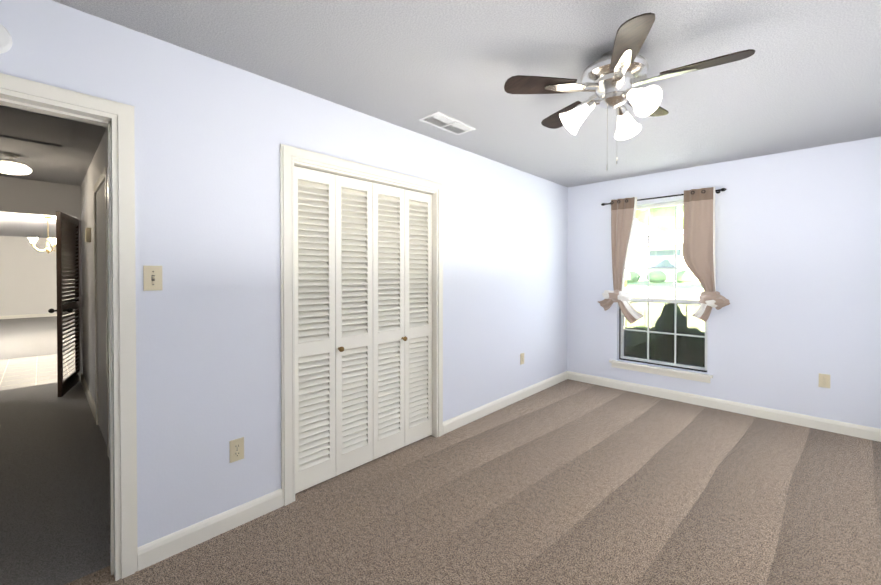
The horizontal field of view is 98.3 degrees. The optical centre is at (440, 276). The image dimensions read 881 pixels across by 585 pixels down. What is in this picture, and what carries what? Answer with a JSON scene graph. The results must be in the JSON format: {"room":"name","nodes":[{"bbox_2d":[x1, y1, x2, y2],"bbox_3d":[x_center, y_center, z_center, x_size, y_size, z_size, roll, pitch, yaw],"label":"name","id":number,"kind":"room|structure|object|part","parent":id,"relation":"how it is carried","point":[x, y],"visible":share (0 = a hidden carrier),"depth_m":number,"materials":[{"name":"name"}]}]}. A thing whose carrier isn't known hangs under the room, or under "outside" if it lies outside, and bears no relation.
{"room":"empty bedroom","nodes":[
{"label":"empty bedroom","id":0,"kind":"room"},
{"bbox_2d":[0,236,74,315],"bbox_3d":[-12.649,0.022,11.438,0.120,2.440,6.990,1,1,44],"label":"wall","id":1,"kind":"structure","parent":0,"point":[28,280],"depth_m":11.55,"materials":[{"name":"white paint"}]},
{"bbox_2d":[0,312,74,318],"bbox_3d":[-12.596,1.192,11.405,0.016,0.100,7.000,1,1,44],"label":"baseboard","id":2,"kind":"structure","parent":1,"relation":"attached to","point":[28,316],"depth_m":11.56,"materials":[{"name":"white wood"}]},
{"bbox_2d":[81,128,106,404],"bbox_3d":[-2.921,0.097,3.352,4.240,2.440,0.120,1,1,44],"label":"wall","id":3,"kind":"structure","parent":0,"point":[97,166],"depth_m":3.97,"materials":[{"name":"grey paint"}]},
{"bbox_2d":[48,211,79,396],"bbox_3d":[-4.322,0.295,4.387,0.726,2.000,0.278,1,1,44],"label":"door","id":4,"kind":"structure","parent":3,"relation":"in","point":[67,249],"depth_m":4.32,"materials":[{"name":"brown wood"}]},
{"bbox_2d":[85,228,90,242],"bbox_3d":[-3.547,-0.418,3.836,0.120,0.140,0.038,1,1,44],"label":"door chime","id":5,"kind":"object","parent":3,"relation":"attached to","point":[87,235],"visible":1,"depth_m":3.80,"materials":[{"name":"beige plastic"}]},
{"bbox_2d":[80,167,109,459],"bbox_3d":[-2.969,0.257,3.304,4.240,2.120,0.018,1,1,44],"label":"trim","id":6,"kind":"structure","parent":3,"relation":"attached to","point":[100,410],"depth_m":3.14,"materials":[{"name":"white wood"}]},
{"bbox_2d":[0,0,567,546],"bbox_3d":[-0.284,0.100,2.958,0.120,2.440,5.630,1,1,44],"label":"wall","id":7,"kind":"structure","parent":0,"point":[210,134],"depth_m":2.02,"materials":[{"name":"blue paint"}]},
{"bbox_2d":[0,24,12,53],"bbox_3d":[-1.661,-0.890,1.394,0.034,0.126,0.126,1,1,44],"label":"smoke detector","id":8,"kind":"object","parent":7,"relation":"attached to","point":[6,42],"visible":1,"depth_m":1.42,"materials":[{"name":"white plastic"}]},
{"bbox_2d":[0,73,137,580],"bbox_3d":[-1.730,0.287,1.444,0.160,2.095,0.890,1,1,44],"label":"door frame","id":9,"kind":"structure","parent":7,"relation":"attached to","point":[116,119],"depth_m":1.68,"materials":[{"name":"white wood"}]},
{"bbox_2d":[143,266,161,290],"bbox_3d":[-1.328,0.006,1.762,0.020,0.115,0.070,1,1,44],"label":"switch plate","id":10,"kind":"object","parent":7,"relation":"attached to","point":[152,278],"visible":1,"depth_m":1.76,"materials":[{"name":"beige plastic"}]},
{"bbox_2d":[138,489,281,570],"bbox_3d":[-1.146,1.279,1.967,0.016,0.100,0.660,1,1,44],"label":"baseboard","id":11,"kind":"structure","parent":7,"relation":"attached to","point":[164,547],"depth_m":1.92,"materials":[{"name":"white wood"}]},
{"bbox_2d":[230,437,243,462],"bbox_3d":[-1.085,0.924,2.032,0.009,0.115,0.070,1,1,44],"label":"electrical outlet","id":12,"kind":"object","parent":7,"relation":"attached to","point":[236,449],"visible":1,"depth_m":2.03,"materials":[{"name":"beige plastic"}]},
{"bbox_2d":[280,144,442,505],"bbox_3d":[-0.493,0.277,2.726,0.140,2.090,1.355,1,1,44],"label":"trim","id":13,"kind":"structure","parent":7,"relation":"attached to","point":[291,157],"depth_m":2.25,"materials":[{"name":"white wood"}]},
{"bbox_2d":[294,166,431,493],"bbox_3d":[-0.494,0.320,2.728,0.043,1.980,1.193,1,1,44],"label":"bifold closet doors","id":14,"kind":"structure","parent":7,"relation":"in","point":[363,280],"depth_m":2.64,"materials":[{"name":"white wood"}]},
{"bbox_3d":[-0.804,0.323,2.403,0.043,1.980,0.295,1,1,44],"label":"panel","id":15,"kind":"part","parent":14,"relation":"part of","materials":[{"name":"white wood"}]},
{"bbox_3d":[-0.597,0.321,2.620,0.043,1.980,0.295,1,1,44],"label":"panel","id":16,"kind":"part","parent":14,"relation":"part of","materials":[{"name":"white wood"}]},
{"bbox_3d":[-0.391,0.319,2.836,0.043,1.980,0.295,1,1,44],"label":"panel","id":17,"kind":"part","parent":14,"relation":"part of","materials":[{"name":"white wood"}]},
{"bbox_3d":[-0.184,0.317,3.053,0.043,1.980,0.295,1,1,44],"label":"panel","id":18,"kind":"part","parent":14,"relation":"part of","materials":[{"name":"white wood"}]},
{"bbox_2d":[443,371,569,434],"bbox_3d":[0.814,1.260,4.021,0.016,0.100,2.310,1,1,44],"label":"baseboard","id":19,"kind":"structure","parent":7,"relation":"attached to","point":[449,425],"depth_m":3.77,"materials":[{"name":"white wood"}]},
{"bbox_2d":[520,353,523,364],"bbox_3d":[0.879,0.880,4.091,0.009,0.115,0.070,1,1,44],"label":"electrical outlet","id":20,"kind":"object","parent":7,"relation":"attached to","point":[521,358],"visible":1,"depth_m":4.08,"materials":[{"name":"beige plastic"}]},
{"bbox_2d":[0,0,880,237],"bbox_3d":[-5.547,-1.177,5.839,17.870,0.060,8.710,1,1,44],"label":"ceiling","id":21,"kind":"structure","parent":0,"point":[807,74],"depth_m":2.04,"materials":[{"name":"white paint"}]},
{"bbox_2d":[0,152,31,174],"bbox_3d":[-3.936,-1.035,3.495,0.260,0.180,0.260,1,1,44],"label":"hall ceiling light","id":22,"kind":"object","parent":21,"relation":"attached to","point":[11,166],"visible":0.98,"depth_m":3.46,"materials":[{"name":"white glass"}]},
{"bbox_2d":[0,135,59,147],"bbox_3d":[-3.469,-1.113,3.042,0.040,0.015,0.570,1,1,44],"label":"trim","id":23,"kind":"structure","parent":21,"relation":"attached to","point":[1,136],"depth_m":3.13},
{"bbox_2d":[0,105,63,120],"bbox_3d":[-2.869,-1.107,2.469,0.040,0.015,0.570,1,1,44],"label":"trim","id":24,"kind":"structure","parent":21,"relation":"attached to","point":[1,106],"depth_m":2.57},
{"bbox_2d":[27,216,55,253],"bbox_3d":[-7.575,-0.801,7.388,0.615,0.720,0.591,1,1,44],"label":"chandelier","id":25,"kind":"object","parent":21,"relation":"hanging from","point":[48,249],"visible":0.85,"depth_m":7.32,"materials":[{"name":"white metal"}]},
{"bbox_3d":[-7.575,-0.681,7.389,0.616,0.100,0.591,1,1,44],"label":"glass","id":26,"kind":"part","parent":25,"relation":"part of","materials":[{"name":"white glass"}]},
{"bbox_2d":[60,118,73,148],"bbox_3d":[-2.938,-1.112,2.997,0.870,0.015,0.040,1,1,44],"label":"trim","id":27,"kind":"structure","parent":21,"relation":"attached to","point":[68,127],"depth_m":2.94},
{"bbox_2d":[418,111,476,134],"bbox_3d":[0.058,-1.113,2.786,0.190,0.011,0.420,1,1,44],"label":"ceiling vent","id":28,"kind":"object","parent":21,"relation":"in","point":[438,119],"visible":1,"depth_m":2.77,"materials":[{"name":"white metal"}]},
{"bbox_2d":[504,12,754,169],"bbox_3d":[0.903,-0.820,1.927,1.055,0.580,1.049,1,1,44],"label":"ceiling fan","id":29,"kind":"object","parent":21,"relation":"hanging from","point":[611,78],"visible":1,"depth_m":1.85,"materials":[{"name":"brown wood"}]},
{"bbox_2d":[65,379,880,584],"bbox_3d":[0.826,1.360,1.910,3.190,0.060,5.630,1,1,44],"label":"floor carpet","id":30,"kind":"object","parent":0,"point":[569,482],"visible":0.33,"depth_m":2.16,"materials":[{"name":"brown carpet"}]},
{"bbox_2d":[617,302,618,359],"bbox_3d":[2.090,0.083,4.476,0.002,1.787,0.085,1,1,44],"label":"wall","id":31,"kind":"structure","parent":0,"point":[617,331],"depth_m":4.46,"materials":[{"name":"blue paint"}]},
{"bbox_2d":[567,137,880,428],"bbox_3d":[2.772,0.092,3.850,3.070,2.440,0.120,1,1,44],"label":"wall","id":32,"kind":"structure","parent":0,"point":[798,256],"depth_m":3.48,"materials":[{"name":"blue paint"}]},
{"bbox_2d":[609,201,712,382],"bbox_3d":[2.437,0.127,4.225,0.996,1.872,0.301,1,1,44],"label":"window unit","id":33,"kind":"structure","parent":32,"relation":"in","point":[668,332],"depth_m":4.21,"materials":[{"name":"white"}]},
{"bbox_2d":[601,188,726,205],"bbox_3d":[2.344,-0.847,4.103,1.194,0.040,0.092,1,1,44],"label":"rod","id":34,"kind":"object","parent":32,"relation":"attached to","point":[718,191],"visible":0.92,"depth_m":4.03,"materials":[{"name":"black metal"}]},
{"bbox_2d":[597,197,643,323],"bbox_3d":[2.027,-0.179,4.309,0.509,1.408,0.143,1,1,44],"label":"curtains","id":35,"kind":"object","parent":34,"relation":"hanging from","point":[623,212],"visible":1,"depth_m":4.31,"materials":[{"name":"brown fabric"}]},
{"bbox_2d":[683,187,729,321],"bbox_3d":[2.612,-0.217,3.753,0.395,1.322,0.121,1,1,44],"label":"curtains","id":36,"kind":"object","parent":34,"relation":"hanging from","point":[699,232],"visible":1,"depth_m":3.79,"materials":[{"name":"brown fabric"}]},
{"bbox_2d":[570,371,880,441],"bbox_3d":[2.667,1.262,3.867,2.910,0.100,0.016,1,1,44],"label":"baseboard","id":37,"kind":"structure","parent":32,"relation":"attached to","point":[850,429],"depth_m":3.64,"materials":[{"name":"white wood"}]},
{"bbox_2d":[819,373,829,387],"bbox_3d":[3.294,0.893,3.270,0.070,0.115,0.009,1,1,44],"label":"outlet","id":38,"kind":"object","parent":32,"relation":"attached to","point":[824,380],"visible":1,"depth_m":3.27,"materials":[{"name":"beige plastic"}]},
{"label":"outside","id":39,"kind":"structure","parent":0,"visible":0},
{"bbox_2d":[627,280,703,299],"bbox_3d":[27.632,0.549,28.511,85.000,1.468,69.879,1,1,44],"label":"lawn","id":40,"kind":"structure","parent":39,"point":[661,290],"depth_m":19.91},
{"bbox_2d":[624,272,630,291],"bbox_3d":[7.862,0.551,16.192,0.240,1.540,0.500,1,1,44],"label":"mailbox","id":41,"kind":"object","parent":40,"relation":"on","point":[626,279],"depth_m":16.13,"materials":[{"name":"white"}]},
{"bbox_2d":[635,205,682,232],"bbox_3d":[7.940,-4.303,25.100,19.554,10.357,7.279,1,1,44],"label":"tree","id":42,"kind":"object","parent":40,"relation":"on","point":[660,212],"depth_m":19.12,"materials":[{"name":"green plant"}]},
{"bbox_2d":[626,270,695,282],"bbox_3d":[11.926,0.086,25.437,17.565,1.074,1.054,1,1,44],"label":"hedge","id":43,"kind":"object","parent":40,"relation":"on","point":[658,276],"depth_m":23.45,"materials":[{"name":"green plant"}]},
{"bbox_2d":[625,224,697,280],"bbox_3d":[16.509,-1.976,33.489,31.000,5.150,9.000,1,1,44],"label":"house","id":44,"kind":"structure","parent":40,"relation":"on","point":[667,250],"depth_m":28.52,"materials":[{"name":"white"}]},
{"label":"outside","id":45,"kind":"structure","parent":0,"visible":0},
{"bbox_2d":[0,316,74,359],"bbox_3d":[-9.708,1.298,8.650,8.000,0.060,7.000,1,1,44],"label":"floor carpet","id":46,"kind":"object","parent":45,"point":[27,337],"visible":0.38,"depth_m":7.99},
{"bbox_2d":[0,352,74,390],"bbox_3d":[-5.977,1.330,5.088,2.323,0.061,7.003,1,1,44],"label":"floor","id":47,"kind":"structure","parent":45,"point":[26,372],"depth_m":5.28,"materials":[{"name":"grey tile"}]},
{"bbox_2d":[0,176,81,380],"bbox_3d":[-4.905,0.086,4.430,0.120,2.440,1.300,1,1,44],"label":"wall","id":48,"kind":"structure","parent":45,"point":[25,196],"depth_m":4.53,"materials":[{"name":"grey paint"}]},
{"bbox_2d":[0,381,109,584],"bbox_3d":[-3.372,1.350,2.978,4.360,0.060,1.300,1,1,44],"label":"floor","id":49,"kind":"structure","parent":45,"point":[54,494],"depth_m":2.39,"materials":[{"name":"carpet"}]}
]}

